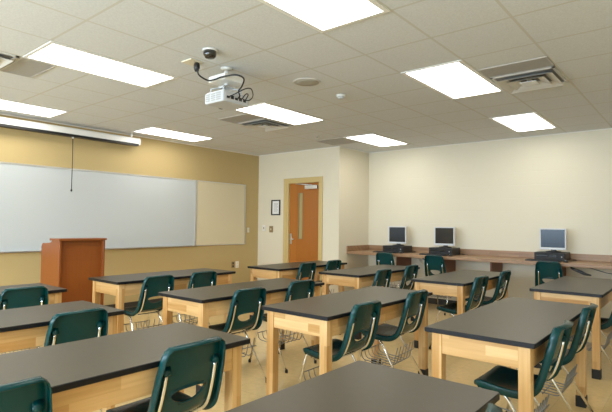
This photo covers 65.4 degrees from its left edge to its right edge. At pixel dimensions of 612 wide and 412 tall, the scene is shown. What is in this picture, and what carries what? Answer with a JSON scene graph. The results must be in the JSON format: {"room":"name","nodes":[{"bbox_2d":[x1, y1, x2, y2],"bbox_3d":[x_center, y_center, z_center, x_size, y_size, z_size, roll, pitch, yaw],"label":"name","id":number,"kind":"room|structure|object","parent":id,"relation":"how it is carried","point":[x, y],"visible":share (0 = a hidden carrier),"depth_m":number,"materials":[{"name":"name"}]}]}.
{"room":"classroom","nodes":[
{"label":"classroom","id":0,"kind":"room"},
{"bbox_2d":[0,115,258,304],"bbox_3d":[-4.131,0.171,5.991,0.120,2.738,9.720,-1,-3,40],"label":"wall","id":1,"kind":"structure","parent":0,"point":[153,157],"depth_m":7.76,"materials":[{"name":"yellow paint"}]},
{"bbox_2d":[0,162,196,252],"bbox_3d":[-3.515,0.037,6.579,0.073,1.173,4.904,-1,-3,40],"label":"whiteboard","id":2,"kind":"object","parent":1,"relation":"attached to","point":[38,205],"visible":0.81,"depth_m":7.05,"materials":[{"name":"white plastic"}]},
{"bbox_2d":[0,245,195,252],"bbox_3d":[-3.487,0.616,6.580,0.049,0.018,4.760,-1,-3,40],"label":"marker tray","id":3,"kind":"object","parent":2,"relation":"on","point":[13,250],"depth_m":7.30,"materials":[{"name":"silver metal"}]},
{"bbox_2d":[0,113,258,155],"bbox_3d":[-4.062,-1.193,5.997,0.020,0.012,9.720,-1,-3,40],"label":"trim","id":4,"kind":"structure","parent":1,"relation":"attached to","point":[0,113],"depth_m":7.31,"materials":[{"name":"white"}]},
{"bbox_2d":[104,298,161,307],"bbox_3d":[-4.097,1.488,5.902,0.006,0.100,9.720,-1,-3,40],"label":"baseboard","id":5,"kind":"structure","parent":1,"relation":"attached to","point":[135,303],"depth_m":7.53,"materials":[{"name":"grey plastic"}]},
{"bbox_2d":[195,180,245,245],"bbox_3d":[-1.581,0.146,8.938,0.022,1.170,1.190,-1,-3,40],"label":"board","id":6,"kind":"object","parent":1,"relation":"attached to","point":[220,207],"visible":0.93,"depth_m":8.90,"materials":[{"name":"beige fabric"}]},
{"bbox_2d":[259,146,338,155],"bbox_3d":[-0.189,-1.036,9.079,2.020,0.012,0.020,-1,-3,40],"label":"trim","id":7,"kind":"structure","parent":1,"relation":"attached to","point":[336,146],"depth_m":9.03,"materials":[{"name":"white"}]},
{"bbox_2d":[257,147,342,293],"bbox_3d":[-0.205,0.329,9.120,2.140,2.738,0.120,-1,-3,40],"label":"wall","id":8,"kind":"structure","parent":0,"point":[327,163],"depth_m":9.03,"materials":[{"name":"beige paint"}]},
{"bbox_2d":[271,200,279,214],"bbox_3d":[-0.595,0.031,9.367,0.234,0.300,0.019,-1,-3,40],"label":"framed notice","id":9,"kind":"object","parent":8,"relation":"attached to","point":[275,204],"visible":1,"depth_m":9.38,"materials":[{"name":"white paper"}]},
{"bbox_2d":[283,176,322,294],"bbox_3d":[0.085,0.331,9.086,1.220,2.738,0.600,-1,-3,40],"label":"door","id":10,"kind":"structure","parent":8,"relation":"in","point":[303,197],"depth_m":8.95,"materials":[{"name":"brown paint"}]},
{"bbox_2d":[0,0,611,154],"bbox_3d":[-0.667,-1.293,3.801,8.290,0.100,10.930,-1,-3,40],"label":"ceiling","id":11,"kind":"structure","parent":0,"point":[364,61],"depth_m":4.06,"materials":[{"name":"tile"}]},
{"bbox_2d":[0,52,18,68],"bbox_3d":[-2.787,-1.239,3.957,0.546,0.042,0.546,-1,-3,40],"label":"ceiling vent","id":12,"kind":"object","parent":11,"relation":"in","point":[5,58],"visible":1,"depth_m":4.01,"materials":[{"name":"white metal"}]},
{"bbox_2d":[0,57,56,77],"bbox_3d":[-2.509,-1.241,4.291,0.564,0.006,0.283,-1,-3,40],"label":"ceiling vent","id":13,"kind":"object","parent":11,"relation":"in","point":[25,67],"visible":0.98,"depth_m":4.28,"materials":[{"name":"grey metal"}]},
{"bbox_2d":[0,99,69,117],"bbox_3d":[-3.545,-1.199,5.718,0.562,0.008,1.149,-1,-3,40],"label":"recessed light","id":14,"kind":"object","parent":11,"relation":"in","point":[8,105],"visible":1,"depth_m":5.88,"materials":[{"name":"white plastic"}]},
{"bbox_2d":[0,116,140,191],"bbox_3d":[-3.621,-0.700,6.326,0.117,0.963,3.065,-1,-3,40],"label":"projection screen","id":15,"kind":"object","parent":11,"relation":"attached to","point":[5,122],"visible":1,"depth_m":6.64,"materials":[{"name":"white metal"}]},
{"bbox_2d":[23,41,177,87],"bbox_3d":[-1.793,-1.234,4.259,0.562,0.008,1.149,-1,-3,40],"label":"recessed light","id":16,"kind":"object","parent":11,"relation":"in","point":[53,53],"visible":1,"depth_m":4.18,"materials":[{"name":"white plastic"}]},
{"bbox_2d":[132,127,214,141],"bbox_3d":[-2.063,-1.117,7.495,0.562,0.008,1.149,-1,-3,40],"label":"recessed light","id":17,"kind":"object","parent":11,"relation":"in","point":[155,131],"visible":1,"depth_m":7.45,"materials":[{"name":"white plastic"}]},
{"bbox_2d":[181,58,202,71],"bbox_3d":[-0.974,-1.193,4.079,0.140,0.084,0.130,-1,-3,40],"label":"outlet","id":18,"kind":"object","parent":11,"relation":"attached to","point":[192,62],"visible":1,"depth_m":4.06,"materials":[{"name":"beige plastic"}]},
{"bbox_2d":[197,67,244,98],"bbox_3d":[-0.719,-1.055,4.093,0.415,0.243,0.153,0,-2,8],"label":"power cable","id":19,"kind":"object","parent":18,"relation":"attached to","point":[199,75],"visible":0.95,"depth_m":4.06,"materials":[{"name":"black plastic"}]},
{"bbox_2d":[202,47,217,59],"bbox_3d":[-0.766,-1.209,3.801,0.120,0.070,0.120,-1,-3,40],"label":"security camera","id":20,"kind":"object","parent":11,"relation":"attached to","point":[209,53],"visible":1,"depth_m":3.76,"materials":[{"name":"black plastic"}]},
{"bbox_2d":[205,66,248,110],"bbox_3d":[-0.709,-1.056,4.234,0.294,0.342,0.303,-1,-3,40],"label":"projector","id":21,"kind":"object","parent":11,"relation":"hanging from","point":[219,99],"visible":0.91,"depth_m":4.17,"materials":[{"name":"grey plastic"}]},
{"bbox_2d":[206,91,220,101],"bbox_3d":[-0.802,-0.940,4.111,0.195,0.064,0.004,-1,-3,40],"label":"vent grille","id":22,"kind":"object","parent":21,"relation":"attached to","point":[215,96],"depth_m":4.10,"materials":[{"name":"grey plastic"}]},
{"bbox_2d":[228,88,253,100],"bbox_3d":[-0.547,-0.956,4.090,0.137,0.108,0.199,-1,-3,40],"label":"cable","id":23,"kind":"object","parent":21,"relation":"attached to","point":[244,88],"visible":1,"depth_m":4.07,"materials":[{"name":"black plastic"}]},
{"bbox_2d":[219,113,262,123],"bbox_3d":[-0.851,-1.149,6.279,0.564,0.006,0.312,-1,-3,40],"label":"ceiling vent","id":24,"kind":"object","parent":11,"relation":"in","point":[246,117],"visible":1,"depth_m":6.27,"materials":[{"name":"grey metal"}]},
{"bbox_2d":[237,118,292,131],"bbox_3d":[-0.564,-1.116,6.622,0.546,0.042,0.546,-1,-3,40],"label":"ceiling vent","id":25,"kind":"object","parent":11,"relation":"in","point":[265,125],"visible":1,"depth_m":6.61,"materials":[{"name":"grey metal"}]},
{"bbox_2d":[235,102,325,125],"bbox_3d":[-0.311,-1.152,6.036,0.562,0.008,1.149,-1,-3,40],"label":"recessed light","id":26,"kind":"object","parent":11,"relation":"in","point":[265,110],"visible":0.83,"depth_m":5.99,"materials":[{"name":"white plastic"}]},
{"bbox_2d":[293,78,320,86],"bbox_3d":[0.008,-1.199,4.632,0.270,0.010,0.270,-1,-3,40],"label":"ceiling speaker","id":27,"kind":"object","parent":11,"relation":"attached to","point":[306,82],"visible":1,"depth_m":4.61,"materials":[{"name":"beige plastic"}]},
{"bbox_2d":[295,79,318,85],"bbox_3d":[0.008,-1.199,4.632,0.236,0.010,0.236,-1,-3,40],"label":"speaker grille","id":28,"kind":"object","parent":27,"relation":"attached to","point":[300,82],"depth_m":4.61,"materials":[{"name":"beige"}]},
{"bbox_2d":[257,0,389,32],"bbox_3d":[-0.042,-1.269,2.800,0.562,0.008,1.149,-1,-3,40],"label":"recessed light","id":29,"kind":"object","parent":11,"relation":"in","point":[322,16],"visible":1,"depth_m":3.07,"materials":[{"name":"white plastic"}]},
{"bbox_2d":[316,137,357,144],"bbox_3d":[0.529,-1.073,7.933,0.564,0.006,0.515,-1,-3,40],"label":"ceiling vent","id":30,"kind":"object","parent":11,"relation":"in","point":[335,141],"visible":1,"depth_m":7.93,"materials":[{"name":"grey metal"}]},
{"bbox_2d":[336,94,345,99],"bbox_3d":[0.373,-1.161,5.085,0.100,0.044,0.100,-1,-3,40],"label":"smoke detector","id":31,"kind":"object","parent":11,"relation":"attached to","point":[339,96],"visible":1,"depth_m":5.05,"materials":[{"name":"white plastic"}]},
{"bbox_2d":[343,133,408,146],"bbox_3d":[1.170,-1.070,7.812,0.562,0.008,1.149,-1,-3,40],"label":"recessed light","id":32,"kind":"object","parent":11,"relation":"in","point":[374,139],"visible":1,"depth_m":7.78,"materials":[{"name":"white plastic"}]},
{"bbox_2d":[401,60,504,99],"bbox_3d":[1.440,-1.187,4.577,0.562,0.008,1.149,-1,-3,40],"label":"recessed light","id":33,"kind":"object","parent":11,"relation":"in","point":[457,79],"visible":0.97,"depth_m":4.51,"materials":[{"name":"white plastic"}]},
{"bbox_2d":[478,56,554,77],"bbox_3d":[1.822,-1.199,4.145,0.564,0.006,0.283,-1,-3,40],"label":"ceiling vent","id":34,"kind":"object","parent":11,"relation":"in","point":[542,62],"visible":1,"depth_m":4.13,"materials":[{"name":"grey metal"}]},
{"bbox_2d":[489,112,558,131],"bbox_3d":[2.922,-1.105,6.353,0.562,0.008,1.149,-1,-3,40],"label":"recessed light","id":35,"kind":"object","parent":11,"relation":"in","point":[531,121],"visible":1,"depth_m":6.31,"materials":[{"name":"white plastic"}]},
{"bbox_2d":[490,66,567,93],"bbox_3d":[2.100,-1.167,4.478,0.546,0.042,0.546,-1,-3,40],"label":"ceiling vent","id":36,"kind":"object","parent":11,"relation":"in","point":[549,77],"visible":1,"depth_m":4.45,"materials":[{"name":"grey metal"}]},
{"bbox_2d":[0,303,611,411],"bbox_3d":[-0.697,1.543,3.696,8.290,0.100,10.930,-1,-3,40],"label":"floor","id":37,"kind":"structure","parent":0,"point":[461,370],"depth_m":4.58,"materials":[{"name":"tile"}]},
{"bbox_2d":[0,286,48,353],"bbox_3d":[-2.453,1.071,4.002,0.558,0.828,0.439,-1,-3,41],"label":"chair","id":38,"kind":"object","parent":37,"relation":"on","point":[10,298],"visible":0.28,"depth_m":3.87,"materials":[{"name":"green plastic"}]},
{"bbox_2d":[1,346,39,353],"bbox_3d":[-2.489,1.198,4.027,0.345,0.167,0.360,-1,-3,41],"label":"basket","id":39,"kind":"object","parent":38,"relation":"on","point":[37,346],"depth_m":3.99,"materials":[{"name":"silver metal"}]},
{"bbox_2d":[0,376,51,411],"bbox_3d":[-1.189,0.999,1.682,0.558,0.828,0.439,-1,-3,40],"label":"chair","id":40,"kind":"object","parent":37,"relation":"on","point":[34,394],"visible":1,"depth_m":1.63,"materials":[{"name":"green plastic"}]},
{"bbox_2d":[31,399,43,411],"bbox_3d":[-0.937,0.699,1.665,0.027,0.040,0.042,-1,-3,40],"label":"socket","id":41,"kind":"object","parent":40,"relation":"attached to","point":[37,405],"depth_m":1.66,"materials":[{"name":"teal"}]},
{"bbox_2d":[0,283,66,348],"bbox_3d":[-2.859,1.094,3.820,0.612,0.760,1.567,-1,-3,40],"label":"lab table","id":42,"kind":"object","parent":37,"relation":"on","point":[54,293],"visible":0.2,"depth_m":4.22,"materials":[{"name":"black"}]},
{"bbox_2d":[0,300,123,411],"bbox_3d":[-1.972,1.066,2.825,0.612,0.760,1.567,-1,-3,40],"label":"lab table","id":43,"kind":"object","parent":37,"relation":"on","point":[24,327],"visible":0.46,"depth_m":2.91,"materials":[{"name":"black"}]},
{"bbox_2d":[40,238,106,304],"bbox_3d":[-2.808,0.965,5.737,0.512,1.160,0.564,-1,-3,40],"label":"podium","id":44,"kind":"object","parent":37,"relation":"on","point":[68,263],"visible":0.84,"depth_m":5.60,"materials":[{"name":"brown wood"}]},
{"bbox_2d":[44,307,107,411],"bbox_3d":[-1.549,1.044,3.013,0.558,0.828,0.439,-1,-3,38],"label":"chair","id":45,"kind":"object","parent":37,"relation":"on","point":[71,326],"visible":0.28,"depth_m":2.88,"materials":[{"name":"green plastic"}]},
{"bbox_2d":[51,328,58,335],"bbox_3d":[-1.466,0.735,2.787,0.027,0.040,0.042,-1,-3,38],"label":"socket","id":46,"kind":"object","parent":45,"relation":"attached to","point":[54,331],"depth_m":2.78,"materials":[{"name":"teal"}]},
{"bbox_2d":[97,320,103,327],"bbox_3d":[-1.296,0.745,3.005,0.027,0.040,0.042,-1,-3,38],"label":"socket","id":47,"kind":"object","parent":45,"relation":"attached to","point":[100,323],"depth_m":3.00,"materials":[{"name":"teal"}]},
{"bbox_2d":[0,322,249,411],"bbox_3d":[-1.026,1.049,2.076,0.612,0.760,1.567,-1,-3,40],"label":"lab table","id":48,"kind":"object","parent":37,"relation":"on","point":[91,374],"visible":0.79,"depth_m":2.07,"materials":[{"name":"black laminate"}]},
{"bbox_2d":[124,274,173,330],"bbox_3d":[-1.664,1.114,4.942,0.558,0.828,0.439,-1,-3,38],"label":"chair","id":49,"kind":"object","parent":37,"relation":"on","point":[152,285],"visible":0.79,"depth_m":4.81,"materials":[{"name":"dark green plastic"},{"name":"chrome"},{"name":"steel wire"}]},
{"bbox_2d":[124,318,161,330],"bbox_3d":[-1.702,1.241,4.965,0.345,0.167,0.360,-1,-3,38],"label":"basket","id":50,"kind":"object","parent":49,"relation":"on","point":[160,319],"depth_m":4.89,"materials":[{"name":"silver metal"}]},
{"bbox_2d":[88,268,235,332],"bbox_3d":[-1.611,1.170,5.517,0.612,0.760,1.567,-1,-3,40],"label":"lab table","id":51,"kind":"object","parent":37,"relation":"on","point":[120,286],"visible":0.45,"depth_m":5.09,"materials":[{"name":"black"}]},
{"bbox_2d":[106,336,225,411],"bbox_3d":[-0.684,1.027,2.287,0.558,0.828,0.439,-1,-3,38],"label":"chair","id":52,"kind":"object","parent":37,"relation":"on","point":[183,366],"visible":1,"depth_m":2.18,"materials":[{"name":"dark green plastic"},{"name":"chrome"},{"name":"steel wire"}]},
{"bbox_2d":[163,366,171,377],"bbox_3d":[-0.601,0.717,2.062,0.027,0.040,0.042,-1,-3,38],"label":"socket","id":53,"kind":"object","parent":52,"relation":"attached to","point":[167,370],"depth_m":2.06,"materials":[{"name":"teal"}]},
{"bbox_2d":[212,353,219,362],"bbox_3d":[-0.432,0.727,2.280,0.027,0.040,0.042,-1,-3,38],"label":"socket","id":54,"kind":"object","parent":52,"relation":"attached to","point":[215,356],"depth_m":2.27,"materials":[{"name":"teal plastic"}]},
{"bbox_2d":[173,271,216,325],"bbox_3d":[-1.307,1.135,5.392,0.558,0.828,0.439,-1,-3,38],"label":"chair","id":55,"kind":"object","parent":37,"relation":"on","point":[203,278],"visible":0.27,"depth_m":5.27,"materials":[{"name":"dark green plastic"},{"name":"chrome"},{"name":"steel wire"}]},
{"bbox_2d":[173,314,197,324],"bbox_3d":[-1.344,1.262,5.415,0.345,0.167,0.360,-1,-3,38],"label":"basket","id":56,"kind":"object","parent":55,"relation":"on","point":[190,317],"depth_m":5.40,"materials":[{"name":"silver metal"}]},
{"bbox_2d":[209,287,265,381],"bbox_3d":[-0.637,1.094,4.089,0.558,0.828,0.439,-1,-3,41],"label":"chair","id":57,"kind":"object","parent":37,"relation":"on","point":[248,300],"visible":0.81,"depth_m":3.99,"materials":[{"name":"dark green plastic"},{"name":"chrome"},{"name":"steel wire"}]},
{"bbox_2d":[242,338,256,356],"bbox_3d":[-0.673,1.221,4.114,0.345,0.167,0.360,-1,-3,41],"label":"basket","id":58,"kind":"object","parent":57,"relation":"on","point":[252,350],"depth_m":4.13,"materials":[{"name":"silver metal"}]},
{"bbox_2d":[158,278,324,392],"bbox_3d":[-0.545,1.143,4.484,0.612,0.760,1.567,-1,-3,40],"label":"lab table","id":59,"kind":"object","parent":37,"relation":"on","point":[203,303],"visible":0.51,"depth_m":4.06,"materials":[{"name":"black"}]},
{"bbox_2d":[248,279,316,372],"bbox_3d":[-0.212,1.120,4.672,0.558,0.828,0.439,-1,-3,41],"label":"chair","id":60,"kind":"object","parent":37,"relation":"on","point":[300,289],"visible":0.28,"depth_m":4.57,"materials":[{"name":"dark green plastic"},{"name":"chrome"},{"name":"steel wire"}]},
{"bbox_2d":[258,329,301,343],"bbox_3d":[-0.248,1.247,4.697,0.345,0.167,0.360,-1,-3,41],"label":"basket","id":61,"kind":"object","parent":60,"relation":"on","point":[281,331],"depth_m":4.68,"materials":[{"name":"silver metal"}]},
{"bbox_2d":[247,260,346,317],"bbox_3d":[-0.090,1.244,7.054,0.612,0.760,1.567,-1,-3,40],"label":"lab table","id":62,"kind":"object","parent":37,"relation":"on","point":[281,270],"visible":0.35,"depth_m":6.61,"materials":[{"name":"black"}]},
{"bbox_2d":[296,262,315,279],"bbox_3d":[-0.156,1.198,6.765,0.558,0.828,0.439,-1,-3,37],"label":"chair","id":63,"kind":"object","parent":37,"relation":"on","point":[307,269],"visible":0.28,"depth_m":6.64,"materials":[{"name":"green plastic"}]},
{"bbox_2d":[316,260,340,294],"bbox_3d":[0.238,1.220,7.241,0.558,0.828,0.439,-1,-3,38],"label":"chair","id":64,"kind":"object","parent":37,"relation":"on","point":[331,264],"visible":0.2,"depth_m":7.12,"materials":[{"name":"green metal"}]},
{"bbox_2d":[298,300,381,382],"bbox_3d":[0.244,1.080,3.447,0.558,0.828,0.439,-1,-3,39],"label":"chair","id":65,"kind":"object","parent":37,"relation":"on","point":[365,316],"visible":0.83,"depth_m":3.36,"materials":[{"name":"green plastic"},{"name":"chrome"},{"name":"steel wire"}]},
{"bbox_2d":[303,360,365,380],"bbox_3d":[0.207,1.206,3.471,0.345,0.167,0.360,-1,-3,39],"label":"basket","id":66,"kind":"object","parent":65,"relation":"on","point":[304,362],"depth_m":3.48,"materials":[{"name":"silver metal"}]},
{"bbox_2d":[261,286,432,395],"bbox_3d":[0.402,1.131,3.865,0.612,0.760,1.567,-1,-3,40],"label":"lab table","id":67,"kind":"object","parent":37,"relation":"on","point":[326,316],"visible":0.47,"depth_m":3.46,"materials":[{"name":"black"}]},
{"bbox_2d":[225,360,499,411],"bbox_3d":[-0.035,1.031,1.308,0.612,0.760,1.567,-1,-3,40],"label":"lab table","id":68,"kind":"object","parent":37,"relation":"on","point":[358,386],"visible":1,"depth_m":1.69,"materials":[{"name":"black laminate"}]},
{"bbox_2d":[339,268,391,334],"bbox_3d":[0.758,1.176,5.893,0.558,0.828,0.439,-1,-3,37],"label":"chair","id":69,"kind":"object","parent":37,"relation":"on","point":[382,276],"visible":0.26,"depth_m":5.77,"materials":[{"name":"green plastic"},{"name":"chrome"},{"name":"steel wire"}]},
{"bbox_2d":[319,265,419,339],"bbox_3d":[0.890,1.229,6.385,0.612,0.760,1.567,-1,-3,40],"label":"lab table","id":70,"kind":"object","parent":37,"relation":"on","point":[358,277],"visible":0.5,"depth_m":5.93,"materials":[{"name":"black"}]},
{"bbox_2d":[376,252,399,287],"bbox_3d":[1.446,1.230,8.097,0.395,0.898,0.558,-1,-3,40],"label":"chair","id":71,"kind":"object","parent":37,"relation":"on","point":[382,258],"visible":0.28,"depth_m":7.95,"materials":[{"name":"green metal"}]},
{"bbox_2d":[357,289,427,374],"bbox_3d":[0.730,1.107,4.034,0.558,0.828,0.439,-1,-3,37],"label":"chair","id":72,"kind":"object","parent":37,"relation":"on","point":[415,303],"visible":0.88,"depth_m":3.97,"materials":[{"name":"green plastic"},{"name":"chrome"},{"name":"steel wire"}]},
{"bbox_2d":[361,341,413,366],"bbox_3d":[0.692,1.233,4.057,0.345,0.167,0.360,-1,-3,37],"label":"basket","id":73,"kind":"object","parent":72,"relation":"on","point":[408,351],"depth_m":4.03,"materials":[{"name":"silver metal"}]},
{"bbox_2d":[389,264,418,318],"bbox_3d":[1.240,1.205,6.535,0.558,0.828,0.439,-1,-3,37],"label":"chair","id":74,"kind":"object","parent":37,"relation":"on","point":[411,271],"visible":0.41,"depth_m":6.41,"materials":[{"name":"green plastic"},{"name":"chrome"},{"name":"steel wire"}]},
{"bbox_2d":[424,255,452,314],"bbox_3d":[2.128,1.216,7.529,0.395,0.898,0.558,-1,-3,43],"label":"chair","id":75,"kind":"object","parent":37,"relation":"on","point":[431,262],"visible":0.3,"depth_m":7.40,"materials":[{"name":"green plastic"},{"name":"chrome"},{"name":"steel wire"}]},
{"bbox_2d":[429,275,488,349],"bbox_3d":[1.701,1.162,5.238,0.558,0.828,0.439,-1,-3,40],"label":"chair","id":76,"kind":"object","parent":37,"relation":"on","point":[479,287],"visible":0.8,"depth_m":5.15,"materials":[{"name":"green plastic"},{"name":"chrome"},{"name":"steel wire"}]},
{"bbox_2d":[411,270,507,348],"bbox_3d":[1.895,1.215,5.697,0.612,0.760,1.567,-1,-3,40],"label":"lab table","id":77,"kind":"object","parent":37,"relation":"on","point":[458,284],"visible":0.43,"depth_m":5.24,"materials":[{"name":"black"}]},
{"bbox_2d":[465,270,510,311],"bbox_3d":[2.222,1.191,5.873,0.558,0.828,0.439,-1,-3,38],"label":"chair","id":78,"kind":"object","parent":37,"relation":"on","point":[504,277],"visible":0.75,"depth_m":5.75,"materials":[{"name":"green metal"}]},
{"bbox_2d":[485,403,502,411],"bbox_3d":[0.301,1.007,1.475,0.558,0.828,0.439,-1,-3,40],"label":"chair","id":79,"kind":"object","parent":37,"relation":"on","point":[491,407],"visible":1,"depth_m":1.41,"materials":[{"name":"teal"}]},
{"bbox_2d":[425,297,589,411],"bbox_3d":[1.441,1.118,3.228,0.612,0.760,1.600,-1,-3,40],"label":"lab table","id":80,"kind":"object","parent":37,"relation":"on","point":[513,332],"visible":0.81,"depth_m":2.79,"materials":[{"name":"black"}]},
{"bbox_2d":[474,320,573,411],"bbox_3d":[1.245,1.066,2.782,0.558,0.828,0.439,-1,-3,40],"label":"chair","id":81,"kind":"object","parent":37,"relation":"on","point":[503,380],"visible":0.8,"depth_m":2.71,"materials":[{"name":"green plastic"},{"name":"chrome"},{"name":"steel wire"}]},
{"bbox_2d":[496,394,549,411],"bbox_3d":[1.209,1.193,2.806,0.345,0.167,0.360,-1,-3,40],"label":"basket","id":82,"kind":"object","parent":81,"relation":"on","point":[539,407],"depth_m":2.77,"materials":[{"name":"silver metal"}]},
{"bbox_2d":[535,261,562,285],"bbox_3d":[3.353,1.192,6.508,0.395,0.898,0.558,-1,-3,37],"label":"chair","id":83,"kind":"object","parent":37,"relation":"on","point":[543,269],"visible":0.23,"depth_m":6.36,"materials":[{"name":"green plastic"}]},
{"bbox_2d":[505,303,597,411],"bbox_3d":[1.764,1.095,3.404,0.558,0.828,0.439,-1,-3,40],"label":"chair","id":84,"kind":"object","parent":37,"relation":"on","point":[587,315],"visible":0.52,"depth_m":3.27,"materials":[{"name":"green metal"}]},
{"bbox_2d":[541,364,576,395],"bbox_3d":[1.728,1.221,3.428,0.345,0.167,0.360,-1,-3,40],"label":"basket","id":85,"kind":"object","parent":84,"relation":"on","point":[570,376],"depth_m":3.34,"materials":[{"name":"silver metal"}]},
{"bbox_2d":[529,276,611,379],"bbox_3d":[2.894,1.200,5.012,0.612,0.760,1.567,-1,-3,40],"label":"lab table","id":86,"kind":"object","parent":37,"relation":"on","point":[566,289],"visible":0.67,"depth_m":4.49,"materials":[{"name":"black"}]},
{"bbox_2d":[560,312,611,369],"bbox_3d":[2.761,1.148,4.550,0.558,0.828,0.439,-1,-3,40],"label":"chair","id":87,"kind":"object","parent":37,"relation":"on","point":[605,323],"visible":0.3,"depth_m":4.42,"materials":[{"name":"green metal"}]},
{"bbox_2d":[568,331,611,351],"bbox_3d":[2.725,1.275,4.574,0.345,0.167,0.360,-1,-3,40],"label":"basket","id":88,"kind":"object","parent":87,"relation":"on","point":[609,337],"depth_m":4.54,"materials":[{"name":"silver metal"}]},
{"bbox_2d":[343,148,368,290],"bbox_3d":[0.919,0.333,8.892,0.120,2.738,0.970,-1,-3,40],"label":"wall","id":89,"kind":"structure","parent":0,"point":[355,163],"depth_m":8.80,"materials":[{"name":"beige paint"}]},
{"bbox_2d":[339,146,368,152],"bbox_3d":[0.911,-1.034,8.806,0.020,0.012,0.970,-1,-3,40],"label":"trim","id":90,"kind":"structure","parent":89,"relation":"attached to","point":[339,146],"depth_m":8.76,"materials":[{"name":"white"}]},
{"bbox_2d":[368,129,611,317],"bbox_3d":[3.600,0.300,7.212,6.150,2.738,0.120,-1,-3,40],"label":"wall","id":91,"kind":"structure","parent":0,"point":[496,195],"depth_m":7.54,"materials":[{"name":"beige paint"}]},
{"bbox_2d":[347,245,611,275],"bbox_3d":[3.275,0.878,6.902,6.029,0.392,0.729,-1,-3,40],"label":"countertop","id":92,"kind":"structure","parent":91,"relation":"attached to","point":[496,258],"depth_m":7.36,"materials":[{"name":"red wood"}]},
{"bbox_2d":[373,251,398,252],"bbox_3d":[1.373,0.793,8.200,0.440,0.020,0.140,-1,-3,40],"label":"keyboard","id":93,"kind":"object","parent":92,"relation":"on","point":[373,251],"visible":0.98,"depth_m":8.19,"materials":[{"name":"black plastic"}]},
{"bbox_2d":[383,245,411,251],"bbox_3d":[1.615,0.754,8.424,0.395,0.111,0.349,-1,-3,40],"label":"desktop computer","id":94,"kind":"object","parent":92,"relation":"on","point":[405,248],"visible":0.84,"depth_m":8.30,"materials":[{"name":"black plastic"}]},
{"bbox_2d":[388,226,406,245],"bbox_3d":[1.627,0.529,8.417,0.344,0.338,0.210,-1,-3,40],"label":"monitor","id":95,"kind":"object","parent":94,"relation":"on","point":[396,234],"visible":1,"depth_m":8.38,"materials":[{"name":"black plastic"}]},
{"bbox_2d":[419,253,447,255],"bbox_3d":[2.041,0.779,7.643,0.440,0.020,0.140,-1,-3,40],"label":"keyboard","id":96,"kind":"object","parent":92,"relation":"on","point":[420,253],"visible":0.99,"depth_m":7.59,"materials":[{"name":"black plastic"}]},
{"bbox_2d":[429,247,459,254],"bbox_3d":[2.283,0.741,7.867,0.395,0.111,0.349,-1,-3,40],"label":"desktop computer","id":97,"kind":"object","parent":92,"relation":"on","point":[432,250],"visible":0.86,"depth_m":7.74,"materials":[{"name":"black plastic"}]},
{"bbox_2d":[434,227,454,247],"bbox_3d":[2.295,0.515,7.860,0.344,0.338,0.210,-1,-3,40],"label":"monitor","id":98,"kind":"object","parent":97,"relation":"on","point":[445,236],"visible":1,"depth_m":7.83,"materials":[{"name":"black plastic"}]},
{"bbox_2d":[525,259,561,261],"bbox_3d":[3.286,0.754,6.606,0.440,0.020,0.140,-1,-3,40],"label":"keyboard","id":99,"kind":"object","parent":92,"relation":"on","point":[525,259],"visible":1,"depth_m":6.58,"materials":[{"name":"black plastic"}]},
{"bbox_2d":[534,251,569,260],"bbox_3d":[3.527,0.716,6.830,0.395,0.111,0.349,-1,-3,40],"label":"desktop computer","id":100,"kind":"object","parent":92,"relation":"on","point":[562,256],"visible":0.82,"depth_m":6.71,"materials":[{"name":"black plastic"}]},
{"bbox_2d":[540,228,566,252],"bbox_3d":[3.540,0.490,6.823,0.344,0.338,0.210,-1,-3,40],"label":"monitor","id":101,"kind":"object","parent":100,"relation":"on","point":[553,239],"visible":1,"depth_m":6.79,"materials":[{"name":"black plastic"}]},
{"bbox_2d":[570,267,590,275],"bbox_3d":[3.586,0.856,6.224,0.246,0.101,0.049,-1,-3,40],"label":"cable","id":102,"kind":"object","parent":92,"relation":"hanging from","point":[572,268],"visible":1,"depth_m":6.21,"materials":[{"name":"black plastic"}]},
{"bbox_2d":[369,245,611,261],"bbox_3d":[3.511,0.742,7.172,6.008,0.094,0.021,-1,-3,40],"label":"backsplash","id":103,"kind":"structure","parent":91,"relation":"attached to","point":[582,257],"depth_m":7.46,"materials":[{"name":"brown wood"}]},
{"bbox_2d":[371,128,611,152],"bbox_3d":[3.524,-1.064,7.247,6.030,0.012,0.020,-1,-3,40],"label":"trim","id":104,"kind":"structure","parent":91,"relation":"attached to","point":[607,128],"depth_m":7.59,"materials":[{"name":"white"}]},
{"bbox_2d":[428,298,611,325],"bbox_3d":[3.499,1.617,7.153,6.030,0.100,0.006,-1,-3,40],"label":"baseboard","id":105,"kind":"structure","parent":91,"relation":"attached to","point":[430,300],"depth_m":8.15,"materials":[{"name":"grey plastic"}]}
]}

